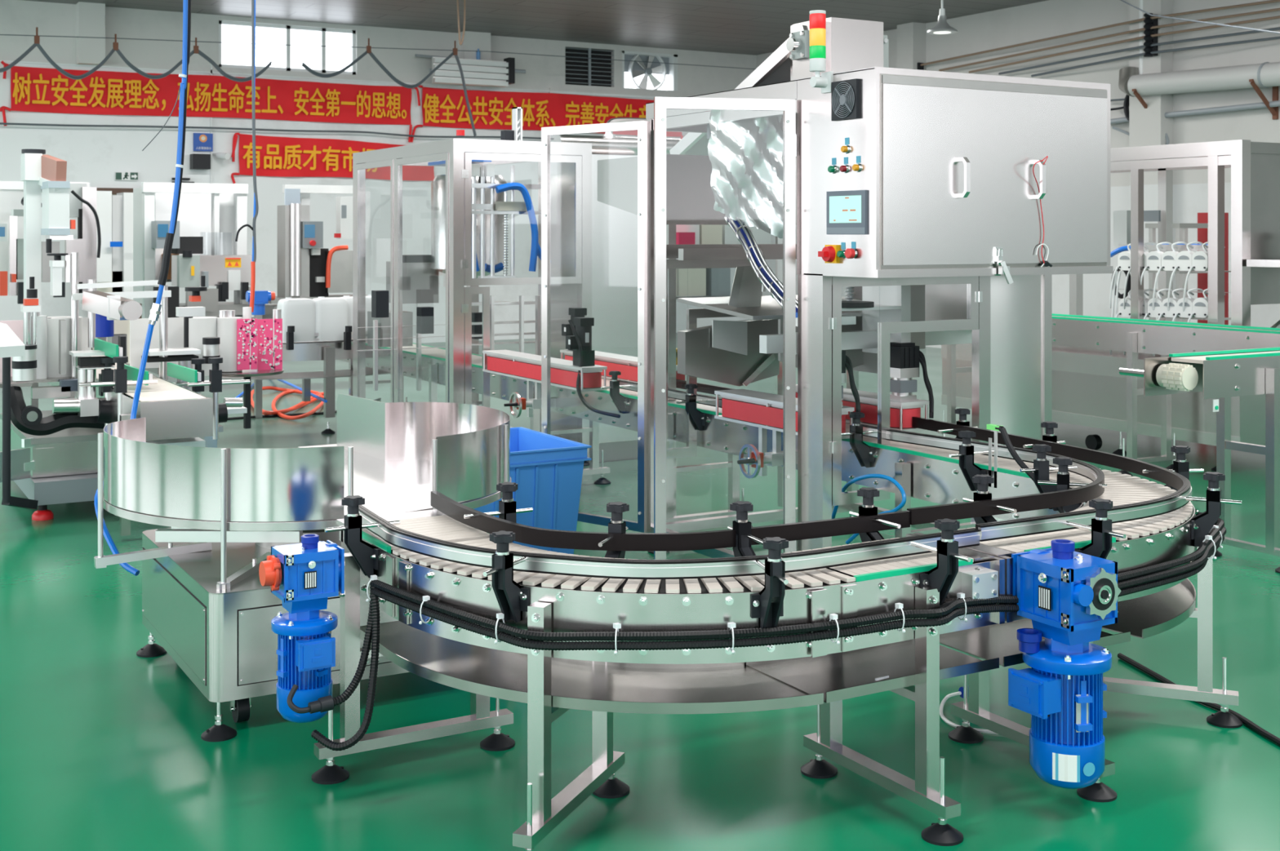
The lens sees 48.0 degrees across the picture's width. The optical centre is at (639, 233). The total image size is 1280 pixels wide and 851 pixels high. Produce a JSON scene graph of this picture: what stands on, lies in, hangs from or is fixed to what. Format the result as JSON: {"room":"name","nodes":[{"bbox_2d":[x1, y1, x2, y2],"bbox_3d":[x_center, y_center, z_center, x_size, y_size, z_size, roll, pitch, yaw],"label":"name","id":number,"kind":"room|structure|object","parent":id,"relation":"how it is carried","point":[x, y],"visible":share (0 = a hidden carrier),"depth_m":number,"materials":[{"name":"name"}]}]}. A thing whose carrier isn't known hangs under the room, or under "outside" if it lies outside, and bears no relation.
{"room":"factory floor","nodes":[
{"label":"factory floor","id":0,"kind":"room"},
{"bbox_2d":[262,184,367,319],"bbox_3d":[-3.519,0.375,15.785,1.180,1.808,0.740,0,0,-30],"label":"machine","id":1,"kind":"object","parent":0,"point":[306,269],"visible":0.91,"depth_m":15.57,"materials":[{"name":"metal"}]},
{"bbox_2d":[0,0,756,343],"bbox_3d":[-8.082,-0.725,19.698,23.700,4.850,0.200,0,0,-30],"label":"wall","id":2,"kind":"structure","parent":0,"point":[93,155],"depth_m":21.14,"materials":[{"name":"white paint"}]},
{"bbox_2d":[91,187,142,349],"bbox_3d":[-7.284,0.535,20.009,0.713,2.330,0.060,0,0,-30],"label":"door","id":3,"kind":"structure","parent":2,"relation":"in","point":[114,190],"depth_m":19.99,"materials":[{"name":"brown"}]},
{"bbox_2d":[115,171,138,180],"bbox_3d":[-7.162,-0.799,20.080,0.312,0.120,0.038,0,0,-30],"label":"exit sign","id":4,"kind":"object","parent":2,"relation":"attached to","point":[119,175],"visible":1,"depth_m":20.07,"materials":[{"name":"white plastic"}]},
{"bbox_2d":[190,153,210,169],"bbox_3d":[-6.265,-1.022,20.505,0.250,0.214,0.180,0,0,-30],"label":"wall speaker","id":5,"kind":"object","parent":2,"relation":"attached to","point":[197,162],"visible":1,"depth_m":20.43,"materials":[{"name":"black plastic"}]},
{"bbox_2d":[193,133,213,151],"bbox_3d":[-6.253,-1.305,20.599,0.267,0.257,0.049,0,0,-30],"label":"notice","id":6,"kind":"object","parent":2,"relation":"attached to","point":[202,141],"visible":1,"depth_m":20.58,"materials":[{"name":"blue"}]},
{"bbox_2d":[0,60,420,142],"bbox_3d":[-5.987,-1.857,20.731,5.978,0.913,0.077,0,0,-30],"label":"banner","id":7,"kind":"object","parent":2,"relation":"attached to","point":[42,90],"visible":0.95,"depth_m":20.59,"materials":[{"name":"red fabric"}]},
{"bbox_2d":[210,63,212,183],"bbox_3d":[-6.158,-1.599,20.673,0.023,1.794,0.025,0,0,-30],"label":"conduit","id":8,"kind":"object","parent":2,"relation":"attached to","point":[211,64],"visible":0.36,"depth_m":20.66,"materials":[{"name":"white plastic"}]},
{"bbox_2d":[212,152,230,159],"bbox_3d":[-6.004,-1.108,20.609,0.332,0.109,0.089,0,0,38],"label":"camera","id":9,"kind":"object","parent":2,"relation":"attached to","point":[219,155],"visible":1,"depth_m":20.54,"materials":[{"name":"white plastic"}]},
{"bbox_2d":[0,122,554,139],"bbox_3d":[-2.853,-1.471,22.440,13.362,0.148,0.027,0,0,-30],"label":"cable","id":10,"kind":"object","parent":2,"relation":"attached to","point":[1,123],"visible":0.71,"depth_m":20.82,"materials":[{"name":"grey plastic"}]},
{"bbox_2d":[75,1,490,87],"bbox_3d":[-5.046,-2.735,21.191,6.099,0.830,0.250,0,0,-30],"label":"trim","id":11,"kind":"structure","parent":2,"relation":"attached to","point":[90,16],"depth_m":19.69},
{"bbox_2d":[218,20,355,75],"bbox_3d":[-5.220,-2.740,21.333,2.080,0.680,0.070,0,0,-30],"label":"window","id":12,"kind":"structure","parent":2,"relation":"in","point":[287,28],"depth_m":21.34,"materials":[{"name":"white"}]},
{"bbox_2d":[231,132,434,183],"bbox_3d":[-4.549,-1.088,21.561,3.138,0.743,0.077,0,0,-30],"label":"banner","id":13,"kind":"object","parent":2,"relation":"attached to","point":[275,156],"visible":0.79,"depth_m":21.34,"materials":[{"name":"red fabric"}]},
{"bbox_2d":[0,57,688,98],"bbox_3d":[-8.108,-2.320,19.544,23.500,0.080,0.040,0,0,-30],"label":"trim","id":14,"kind":"structure","parent":2,"relation":"attached to","point":[571,91],"depth_m":21.78,"materials":[{"name":"grey metal"}]},
{"bbox_2d":[0,26,755,137],"bbox_3d":[-3.175,-2.118,20.807,11.914,1.406,0.054,0,0,-30],"label":"cable festoon","id":15,"kind":"object","parent":2,"relation":"attached to","point":[37,37],"visible":0.98,"depth_m":19.47,"materials":[{"name":"grey plastic"}]},
{"bbox_2d":[429,56,525,87],"bbox_3d":[-2.571,-2.525,22.476,1.524,0.453,0.500,0,0,-30],"label":"fluorescent light fixture","id":16,"kind":"object","parent":2,"relation":"attached to","point":[476,72],"visible":0.94,"depth_m":22.27,"materials":[{"name":"white metal"}]},
{"bbox_2d":[410,84,683,142],"bbox_3d":[-1.349,-1.788,23.409,5.055,1.020,0.077,0,0,-30],"label":"banner","id":17,"kind":"object","parent":2,"relation":"attached to","point":[441,107],"visible":0.76,"depth_m":23.10,"materials":[{"name":"red fabric"}]},
{"bbox_2d":[565,47,613,87],"bbox_3d":[-0.866,-2.750,23.841,0.914,0.620,0.160,0,0,-30],"label":"air vent","id":18,"kind":"object","parent":2,"relation":"in","point":[579,71],"visible":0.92,"depth_m":23.83,"materials":[{"name":"black metal"}]},
{"bbox_2d":[622,50,677,90],"bbox_3d":[0.125,-2.750,24.436,1.087,0.691,0.200,0,0,-30],"label":"fan","id":19,"kind":"object","parent":2,"relation":"attached to","point":[634,68],"visible":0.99,"depth_m":24.47,"materials":[{"name":"silver metal"}]},
{"bbox_2d":[25,0,1048,55],"bbox_3d":[-0.582,-3.200,6.708,23.700,0.100,30.200,0,0,-30],"label":"ceiling","id":20,"kind":"structure","parent":0,"point":[745,27],"depth_m":20.61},
{"bbox_2d":[93,0,191,576],"bbox_3d":[-2.105,-0.900,6.046,0.257,4.501,0.776,0,0,0],"label":"air hose","id":21,"kind":"object","parent":20,"relation":"hanging from","point":[155,312],"visible":0.92,"depth_m":6.36,"materials":[{"name":"blue plastic"}]},
{"bbox_2d":[235,0,258,312],"bbox_3d":[-3.052,-1.268,11.171,0.180,3.763,0.034,0,0,-30],"label":"cable","id":22,"kind":"object","parent":20,"relation":"hanging from","point":[253,2],"visible":1,"depth_m":11.19,"materials":[{"name":"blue plastic"}]},
{"bbox_2d":[456,0,466,44],"bbox_3d":[-2.280,-2.772,18.314,0.133,0.758,0.024,0,0,-30],"label":"strap","id":23,"kind":"object","parent":20,"relation":"hanging from","point":[457,1],"visible":1,"depth_m":18.30,"materials":[{"name":"brown fabric"}]},
{"bbox_2d":[926,0,957,34],"bbox_3d":[3.449,-2.720,16.425,0.350,0.861,0.350,0,0,-30],"label":"pendant lamp","id":24,"kind":"object","parent":20,"relation":"hanging from","point":[942,27],"visible":1,"depth_m":16.37,"materials":[{"name":"white metal"}]},
{"bbox_2d":[1120,0,1279,34],"bbox_3d":[5.101,-2.400,14.239,0.090,1.514,4.352,0,0,-17],"label":"wire","id":25,"kind":"object","parent":20,"relation":"hanging from","point":[1233,26],"visible":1,"depth_m":13.57,"materials":[{"name":"grey"}]},
{"bbox_2d":[0,333,1279,850],"bbox_3d":[-0.582,1.750,6.708,23.700,0.100,30.200,0,0,-30],"label":"floor","id":26,"kind":"structure","parent":0,"point":[102,748],"depth_m":4.74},
{"bbox_2d":[0,181,101,303],"bbox_3d":[-6.104,0.093,14.429,1.163,1.230,2.104,0,0,-30],"label":"machine","id":27,"kind":"object","parent":26,"relation":"on","point":[82,197],"visible":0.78,"depth_m":14.30,"materials":[{"name":"silver metal"}]},
{"bbox_2d":[92,191,138,364],"bbox_3d":[-6.850,0.578,18.781,0.552,2.244,0.820,0,0,-30],"label":"machine","id":28,"kind":"object","parent":26,"relation":"on","point":[114,212],"visible":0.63,"depth_m":18.68,"materials":[{"name":"white metal"}]},
{"bbox_2d":[0,149,284,536],"bbox_3d":[-3.373,0.586,9.627,1.925,2.228,4.186,0,0,-14],"label":"machine","id":29,"kind":"object","parent":26,"relation":"on","point":[54,453],"visible":0.93,"depth_m":8.70,"materials":[{"name":"metal"}]},
{"bbox_2d":[0,322,38,509],"bbox_3d":[-3.572,1.054,8.173,0.216,1.130,0.568,0,0,-15],"label":"panel","id":30,"kind":"object","parent":29,"relation":"attached to","point":[11,345],"visible":1,"depth_m":8.18,"materials":[{"name":"grey metal"}]},
{"bbox_2d":[95,313,114,341],"bbox_3d":[-4.084,0.832,10.925,0.189,0.477,0.194,0,0,-30],"label":"motor","id":31,"kind":"object","parent":29,"relation":"attached to","point":[104,328],"visible":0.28,"depth_m":10.85,"materials":[{"name":"blue metal"}]},
{"bbox_2d":[0,410,222,444],"bbox_3d":[-3.496,1.240,9.453,1.148,0.035,1.430,0,0,-30],"label":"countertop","id":32,"kind":"structure","parent":29,"relation":"on","point":[72,434],"depth_m":8.74,"materials":[{"name":"metal"}]},
{"bbox_2d":[106,320,128,364],"bbox_3d":[-4.151,1.006,11.402,0.131,0.800,0.300,0,0,-30],"label":"bin","id":33,"kind":"object","parent":29,"relation":"attached to","point":[121,327],"visible":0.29,"depth_m":11.29,"materials":[{"name":"beige plastic"}]},
{"bbox_2d":[237,319,257,369],"bbox_3d":[-2.680,0.758,9.825,0.135,0.347,0.002,0,0,-30],"label":"print","id":34,"kind":"object","parent":29,"relation":"on","point":[246,328],"depth_m":9.82,"materials":[{"name":"pink paper"}]},
{"bbox_2d":[259,319,281,369],"bbox_3d":[-2.568,0.771,10.005,0.160,0.352,0.002,0,0,-30],"label":"print","id":35,"kind":"object","parent":29,"relation":"on","point":[270,330],"depth_m":10.01,"materials":[{"name":"pink paper"}]},
{"bbox_2d":[133,182,253,374],"bbox_3d":[-4.868,0.481,15.797,1.173,2.057,1.030,0,0,-30],"label":"machine","id":36,"kind":"object","parent":26,"relation":"on","point":[217,211],"visible":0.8,"depth_m":15.63,"materials":[{"name":"white metal"}]},
{"bbox_2d":[226,257,240,266],"bbox_3d":[-4.402,0.309,15.572,0.158,0.088,0.006,0,0,-30],"label":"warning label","id":37,"kind":"object","parent":36,"relation":"attached to","point":[229,261],"depth_m":15.57,"materials":[{"name":"yellow plastic"}]},
{"bbox_2d":[227,270,240,290],"bbox_3d":[-4.391,0.508,15.576,0.128,0.215,0.030,0,0,-30],"label":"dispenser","id":38,"kind":"object","parent":36,"relation":"on","point":[233,276],"depth_m":15.56,"materials":[{"name":"white plastic"}]},
{"bbox_2d":[245,290,275,418],"bbox_3d":[-3.497,1.114,13.246,0.250,1.171,0.180,0,0,-30],"label":"motor","id":39,"kind":"object","parent":26,"relation":"on","point":[262,298],"visible":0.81,"depth_m":13.21,"materials":[{"name":"blue metal"}]},
{"bbox_2d":[235,379,327,403],"bbox_3d":[-3.804,1.551,14.526,0.600,0.327,5.557,0,0,-19],"label":"hose","id":40,"kind":"object","parent":26,"relation":"on","point":[313,395],"visible":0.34,"depth_m":14.25,"materials":[{"name":"blue"}]},
{"bbox_2d":[250,386,323,420],"bbox_3d":[-3.589,1.585,14.706,0.799,0.226,3.462,0,0,-17],"label":"coil","id":41,"kind":"object","parent":26,"relation":"on","point":[280,413],"visible":0.63,"depth_m":13.89,"materials":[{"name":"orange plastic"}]},
{"bbox_2d":[93,393,511,742],"bbox_3d":[-1.350,1.218,5.753,1.601,0.965,1.786,0,0,-30],"label":"table","id":42,"kind":"object","parent":26,"relation":"on","point":[205,602],"visible":0.65,"depth_m":5.11,"materials":[{"name":"metal"}]},
{"bbox_2d":[227,398,381,420],"bbox_3d":[-3.038,1.688,13.753,0.439,0.023,1.951,0,0,35],"label":"cable","id":43,"kind":"object","parent":26,"relation":"on","point":[378,399],"visible":0.5,"depth_m":13.31,"materials":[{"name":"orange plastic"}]},
{"bbox_2d":[222,325,390,434],"bbox_3d":[-2.823,1.238,12.503,1.768,0.923,0.878,0,0,-30],"label":"conveyor","id":44,"kind":"object","parent":26,"relation":"on","point":[327,352],"visible":0.55,"depth_m":12.24,"materials":[{"name":"silver metal"}]},
{"bbox_2d":[276,297,315,342],"bbox_3d":[-2.931,0.733,12.280,0.305,0.373,0.203,0,0,-30],"label":"plastic jug","id":45,"kind":"object","parent":44,"relation":"on","point":[300,313],"visible":0.93,"depth_m":12.19,"materials":[{"name":"white plastic"}]},
{"bbox_2d":[222,366,390,379],"bbox_3d":[-2.796,1.212,12.455,1.768,0.010,0.769,0,0,-30],"label":"rail","id":46,"kind":"object","parent":44,"relation":"on","point":[326,375],"depth_m":12.21,"materials":[{"name":"metal"}]},
{"bbox_2d":[312,297,348,341],"bbox_3d":[-2.684,0.733,12.422,0.305,0.373,0.203,0,0,-30],"label":"plastic jug","id":47,"kind":"object","parent":44,"relation":"on","point":[331,313],"visible":0.84,"depth_m":12.33,"materials":[{"name":"white plastic"}]},
{"bbox_2d":[338,295,371,337],"bbox_3d":[-2.511,0.733,12.638,0.305,0.373,0.203,0,0,-30],"label":"bracket","id":48,"kind":"object","parent":44,"relation":"on","point":[368,300],"visible":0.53,"depth_m":12.54,"materials":[{"name":"white"}]},
{"bbox_2d":[402,303,417,336],"bbox_3d":[-2.167,0.733,12.951,0.305,0.373,0.203,0,0,-30],"label":"bracket","id":49,"kind":"object","parent":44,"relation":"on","point":[406,307],"visible":0.05,"depth_m":12.91,"materials":[{"name":"white metal"}]},
{"bbox_2d":[352,106,591,466],"bbox_3d":[-1.473,0.375,11.126,1.373,2.650,2.152,0,0,-30],"label":"machine","id":50,"kind":"object","parent":26,"relation":"on","point":[470,208],"visible":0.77,"depth_m":10.72,"materials":[{"name":"metal"}]},
{"bbox_2d":[427,160,491,165],"bbox_3d":[-1.395,-0.549,11.088,0.189,0.025,0.800,0,0,-30],"label":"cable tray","id":51,"kind":"object","parent":50,"relation":"on","point":[441,162],"depth_m":11.12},
{"bbox_2d":[474,426,591,554],"bbox_3d":[-0.766,1.398,7.606,0.706,0.604,0.838,0,0,-30],"label":"storage tote","id":52,"kind":"object","parent":26,"relation":"on","point":[547,469],"visible":0.4,"depth_m":7.35,"materials":[{"name":"blue plastic"}]},
{"bbox_2d":[537,117,680,462],"bbox_3d":[-0.154,0.398,11.198,1.120,2.605,0.850,0,0,-30],"label":"enclosure","id":53,"kind":"object","parent":26,"relation":"on","point":[614,229],"visible":0.5,"depth_m":10.77,"materials":[{"name":"silver metal"}]},
{"bbox_2d":[258,482,1018,850],"bbox_3d":[0.084,1.258,4.274,2.404,0.884,1.104,0,0,13],"label":"conveyor","id":54,"kind":"object","parent":26,"relation":"on","point":[479,612],"visible":0.97,"depth_m":4.13,"materials":[{"name":"silver metal"}]},
{"bbox_2d":[360,621,823,714],"bbox_3d":[-0.246,1.279,4.295,1.637,0.030,0.656,0,0,31],"label":"drip tray","id":55,"kind":"object","parent":54,"relation":"on","point":[578,685],"depth_m":4.15,"materials":[{"name":"metal"}]},
{"bbox_2d":[746,639,999,703],"bbox_3d":[0.691,1.276,4.283,0.640,0.030,0.393,0,0,-30],"label":"drip tray","id":56,"kind":"object","parent":54,"relation":"on","point":[837,677],"depth_m":4.23,"materials":[{"name":"metal"}]},
{"bbox_2d":[675,235,777,299],"bbox_3d":[0.931,0.608,18.089,1.792,2.184,0.600,0,0,-30],"label":"rack","id":57,"kind":"object","parent":26,"relation":"on","point":[776,237],"visible":0.02,"depth_m":18.17,"materials":[{"name":"metal"}]},
{"bbox_2d":[675,232,695,244],"bbox_3d":[0.541,0.099,17.541,0.233,0.224,0.120,0,0,-30],"label":"bag","id":58,"kind":"object","parent":57,"relation":"on","point":[682,238],"visible":0.57,"depth_m":17.48,"materials":[{"name":"red plastic"}]},
{"bbox_2d":[675,224,699,244],"bbox_3d":[0.444,-0.102,17.808,0.438,0.627,0.400,0,0,-30],"label":"carton","id":59,"kind":"object","parent":57,"relation":"on","point":[679,228],"visible":0.14,"depth_m":17.68,"materials":[{"name":"white cardboard"}]},
{"bbox_2d":[675,268,706,296],"bbox_3d":[0.545,0.576,17.866,0.394,0.388,0.400,0,0,-30],"label":"carton","id":60,"kind":"object","parent":57,"relation":"on","point":[689,282],"visible":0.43,"depth_m":17.68,"materials":[{"name":"beige"}]},
{"bbox_2d":[699,224,722,244],"bbox_3d":[0.792,-0.062,18.009,0.304,0.552,0.400,0,0,-30],"label":"carton","id":61,"kind":"object","parent":57,"relation":"on","point":[708,233],"visible":0.14,"depth_m":17.83,"materials":[{"name":"beige cardboard"}]},
{"bbox_2d":[703,267,730,296],"bbox_3d":[0.907,0.584,18.075,0.282,0.394,0.400,0,0,-30],"label":"carton","id":62,"kind":"object","parent":57,"relation":"on","point":[717,280],"visible":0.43,"depth_m":17.90,"materials":[{"name":"grey cardboard"}]},
{"bbox_2d":[675,295,763,299],"bbox_3d":[0.903,0.799,18.073,1.727,0.002,0.600,0,0,-30],"label":"shelf","id":63,"kind":"object","parent":57,"relation":"attached to","point":[677,297],"depth_m":18.17,"materials":[{"name":"metal"}]},
{"bbox_2d":[722,224,771,244],"bbox_3d":[1.263,-0.013,18.280,0.701,0.458,0.400,0,0,-30],"label":"carton","id":64,"kind":"object","parent":57,"relation":"on","point":[729,237],"visible":0.14,"depth_m":18.12,"materials":[{"name":"white cardboard"}]},
{"bbox_2d":[339,342,1242,802],"bbox_3d":[-0.198,1.242,9.006,1.547,0.916,10.195,0,0,-24],"label":"conveyor","id":65,"kind":"object","parent":26,"relation":"on","point":[1086,549],"visible":0.82,"depth_m":4.87,"materials":[{"name":"silver metal"}]},
{"bbox_2d":[482,317,620,418],"bbox_3d":[-0.625,0.860,9.227,0.505,0.680,1.794,0,0,-30],"label":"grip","id":66,"kind":"object","parent":65,"relation":"on","point":[581,374],"visible":0.97,"depth_m":9.01,"materials":[{"name":"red metal"}]},
{"bbox_2d":[516,397,525,409],"bbox_3d":[-0.766,1.095,9.241,0.045,0.070,0.060,0,0,-30],"label":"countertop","id":67,"kind":"structure","parent":66,"relation":"on","point":[523,400],"depth_m":9.22,"materials":[{"name":"red plastic"}]},
{"bbox_2d":[560,307,684,389],"bbox_3d":[-0.130,0.885,9.480,0.204,0.730,1.450,0,0,-30],"label":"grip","id":68,"kind":"object","parent":65,"relation":"attached to","point":[627,366],"depth_m":9.48,"materials":[{"name":"silver metal"}]},
{"bbox_2d":[714,350,860,478],"bbox_3d":[0.643,0.868,7.051,0.505,0.665,0.950,0,0,-30],"label":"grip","id":69,"kind":"object","parent":65,"relation":"attached to","point":[762,411],"visible":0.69,"depth_m":7.03,"materials":[{"name":"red metal"}]},
{"bbox_2d":[751,451,763,468],"bbox_3d":[0.562,1.095,6.962,0.045,0.070,0.060,0,0,-30],"label":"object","id":70,"kind":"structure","parent":69,"relation":"on","point":[761,454],"depth_m":6.94,"materials":[{"name":"red plastic"}]},
{"bbox_2d":[795,342,933,431],"bbox_3d":[1.109,0.892,7.366,0.238,0.715,0.950,0,0,-30],"label":"motor","id":71,"kind":"object","parent":65,"relation":"attached to","point":[905,358],"visible":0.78,"depth_m":7.00,"materials":[{"name":"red metal"}]},
{"bbox_2d":[939,618,1130,666],"bbox_3d":[1.219,1.276,4.588,0.540,0.030,0.393,0,0,-30],"label":"drip tray","id":72,"kind":"object","parent":65,"relation":"on","point":[995,641],"depth_m":4.53,"materials":[{"name":"metal"}]},
{"bbox_2d":[1102,577,1195,639],"bbox_3d":[1.722,1.279,5.181,0.519,0.030,1.200,0,0,17],"label":"drip tray","id":73,"kind":"object","parent":65,"relation":"on","point":[1157,613],"depth_m":4.90,"materials":[{"name":"metal"}]},
{"bbox_2d":[541,9,1113,559],"bbox_3d":[0.689,0.364,7.335,2.037,2.672,2.684,0,0,-30],"label":"machine","id":74,"kind":"object","parent":26,"relation":"on","point":[918,196],"visible":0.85,"depth_m":6.51,"materials":[{"name":"metal"}]},
{"bbox_2d":[597,17,888,515],"bbox_3d":[0.672,0.275,8.240,1.004,2.750,2.000,0,0,-30],"label":"frame","id":75,"kind":"object","parent":74,"relation":"on","point":[851,44],"visible":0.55,"depth_m":8.23,"materials":[{"name":"metal"}]},
{"bbox_2d":[707,109,782,238],"bbox_3d":[0.528,-0.297,7.050,0.394,0.667,0.098,0,0,3],"label":"plastic film","id":76,"kind":"object","parent":74,"relation":"hanging from","point":[745,156],"visible":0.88,"depth_m":7.05,"materials":[{"name":"clear plastic"}]},
{"bbox_2d":[645,67,966,320],"bbox_3d":[1.115,-0.098,7.221,1.400,1.196,1.907,0,0,-30],"label":"hood","id":77,"kind":"object","parent":74,"relation":"attached to","point":[901,214],"depth_m":6.27,"materials":[{"name":"metal"}]},
{"bbox_2d":[817,244,839,263],"bbox_3d":[0.820,0.090,6.268,0.065,0.080,0.080,0,0,-30],"label":"switch","id":78,"kind":"object","parent":74,"relation":"attached to","point":[829,253],"depth_m":6.25,"materials":[{"name":"red plastic"}]},
{"bbox_2d":[831,474,906,544],"bbox_3d":[0.984,1.257,6.402,0.057,0.398,0.554,0,0,-33],"label":"air hose","id":79,"kind":"object","parent":74,"relation":"attached to","point":[894,482],"visible":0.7,"depth_m":6.34,"materials":[{"name":"blue plastic"}]},
{"bbox_2d":[1032,155,1048,262],"bbox_3d":[1.797,-0.102,6.436,0.048,0.490,0.128,0,0,35],"label":"string","id":80,"kind":"object","parent":74,"relation":"hanging from","point":[1046,157],"visible":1,"depth_m":6.48,"materials":[{"name":"red plastic"}]},
{"bbox_2d":[1035,244,1052,267],"bbox_3d":[1.823,0.100,6.489,0.100,0.108,0.027,0,0,-30],"label":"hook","id":81,"kind":"object","parent":80,"relation":"hanging from","point":[1046,264],"visible":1,"depth_m":6.49,"materials":[{"name":"white plastic"}]},
{"bbox_2d":[939,686,998,734],"bbox_3d":[1.169,1.663,5.016,0.236,0.066,0.420,0,0,-18],"label":"cable","id":82,"kind":"object","parent":26,"relation":"on","point":[960,692],"visible":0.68,"depth_m":5.06,"materials":[{"name":"white plastic"}]},
{"bbox_2d":[937,313,1279,476],"bbox_3d":[3.719,1.163,10.059,0.636,1.074,5.304,0,0,-30],"label":"conveyor","id":83,"kind":"object","parent":26,"relation":"on","point":[1131,336],"visible":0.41,"depth_m":10.13,"materials":[{"name":"metal"}]},
{"bbox_2d":[941,139,1279,471],"bbox_3d":[4.199,0.525,11.517,1.610,2.350,3.450,0,0,-30],"label":"machine","id":84,"kind":"object","parent":26,"relation":"on","point":[1089,389],"visible":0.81,"depth_m":10.50,"materials":[{"name":"metal"}]},
{"bbox_2d":[1118,244,1208,250],"bbox_3d":[4.019,0.106,10.938,0.100,0.042,0.878,0,0,-30],"label":"shelf","id":85,"kind":"object","parent":84,"relation":"attached to","point":[1121,246],"depth_m":10.88,"materials":[{"name":"silver metal"}]},
{"bbox_2d":[1118,314,1231,320],"bbox_3d":[3.982,0.619,10.743,0.200,0.015,0.860,0,0,-30],"label":"shelf","id":86,"kind":"object","parent":84,"relation":"attached to","point":[1193,317],"depth_m":10.45,"materials":[{"name":"metal"}]},
{"bbox_2d":[1118,288,1231,293],"bbox_3d":[3.982,0.429,10.743,0.200,0.002,0.860,0,0,-30],"label":"shelf","id":87,"kind":"object","parent":84,"relation":"attached to","point":[1128,291],"depth_m":10.59,"materials":[{"name":"metal"}]},
{"bbox_2d":[1147,270,1231,272],"bbox_3d":[3.982,0.276,10.743,0.200,0.009,0.860,0,0,-30],"label":"shelf","id":88,"kind":"object","parent":84,"relation":"attached to","point":[1148,270],"depth_m":10.45,"materials":[{"name":"metal"}]},
{"bbox_2d":[1246,258,1279,328],"bbox_3d":[4.806,0.475,10.096,1.180,0.591,0.380,0,0,-30],"label":"shelf","id":89,"kind":"object","parent":84,"relation":"attached to","point":[1275,263],"depth_m":9.96,"materials":[{"name":"metal"}]},
{"bbox_2d":[1145,222,1208,324],"bbox_3d":[5.697,0.797,15.133,0.600,1.805,0.441,0,0,-30],"label":"cabinet","id":90,"kind":"object","parent":26,"relation":"on","point":[1181,228],"visible":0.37,"depth_m":15.07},
{"bbox_2d":[1147,271,1208,273],"bbox_3d":[5.697,0.400,15.133,0.560,0.030,0.401,0,0,-30],"label":"shelf","id":91,"kind":"object","parent":90,"relation":"attached to","point":[1149,272],"depth_m":14.96,"materials":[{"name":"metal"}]},
{"bbox_2d":[1117,653,1279,746],"bbox_3d":[2.129,1.688,4.842,0.106,0.022,1.864,0,0,-16],"label":"power cable","id":92,"kind":"object","parent":26,"relation":"on","point":[1245,721],"visible":0.73,"depth_m":5.13,"materials":[{"name":"black rubber"}]},
{"bbox_2d":[1119,346,1279,573],"bbox_3d":[3.520,1.155,7.683,2.220,1.089,0.653,0,0,-30],"label":"conveyor","id":93,"kind":"object","parent":26,"relation":"on","point":[1221,375],"visible":0.8,"depth_m":7.27,"materials":[{"name":"metal"}]},
{"bbox_2d":[1197,213,1228,324],"bbox_3d":[6.197,0.738,15.566,0.300,1.923,0.160,0,0,-30],"label":"tall cabinet","id":94,"kind":"object","parent":26,"relation":"on","point":[1202,218],"visible":0.14,"depth_m":15.54,"materials":[{"name":"red metal"}]},
{"bbox_2d":[756,0,1279,348],"bbox_3d":[9.644,-0.725,12.496,0.200,4.850,30.000,0,0,-30],"label":"wall","id":95,"kind":"structure","parent":0,"point":[988,30],"depth_m":18.39,"materials":[{"name":"white paint"}]},
{"bbox_2d":[897,0,1173,346],"bbox_3d":[5.215,-0.725,19.718,0.250,4.850,4.882,0,0,-30],"label":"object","id":96,"kind":"structure","parent":95,"relation":"attached to","point":[1148,126],"depth_m":17.75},
{"bbox_2d":[917,0,1279,76],"bbox_3d":[7.946,-2.405,14.778,0.320,0.564,15.651,0,0,-30],"label":"pipes","id":97,"kind":"object","parent":95,"relation":"attached to","point":[1150,28],"visible":0.98,"depth_m":17.64,"materials":[{"name":"grey metal"}]},
{"bbox_2d":[1110,94,1128,121],"bbox_3d":[6.146,-1.590,18.043,0.107,0.479,0.695,0,0,-30],"label":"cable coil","id":98,"kind":"object","parent":95,"relation":"hanging from","point":[1126,105],"visible":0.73,"depth_m":18.05,"materials":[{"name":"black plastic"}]},
{"bbox_2d":[1111,126,1169,144],"bbox_3d":[6.242,-1.214,17.949,0.040,0.304,0.876,0,0,-30],"label":"wire","id":99,"kind":"object","parent":95,"relation":"attached to","point":[1167,140],"visible":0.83,"depth_m":18.12,"materials":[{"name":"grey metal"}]},
{"bbox_2d":[1118,0,1279,119],"bbox_3d":[8.953,-2.226,13.044,0.450,1.848,11.640,0,0,-30],"label":"pipe","id":100,"kind":"object","parent":95,"relation":"attached to","point":[1132,82],"visible":0.93,"depth_m":16.85,"materials":[{"name":"grey metal"}]},
{"bbox_2d":[1110,98,1279,124],"bbox_3d":[8.945,-1.329,13.267,0.120,0.768,12.034,0,0,-30],"label":"conduit pipe","id":101,"kind":"object","parent":100,"relation":"attached to","point":[1272,104],"visible":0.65,"depth_m":17.01,"materials":[{"name":"grey metal"}]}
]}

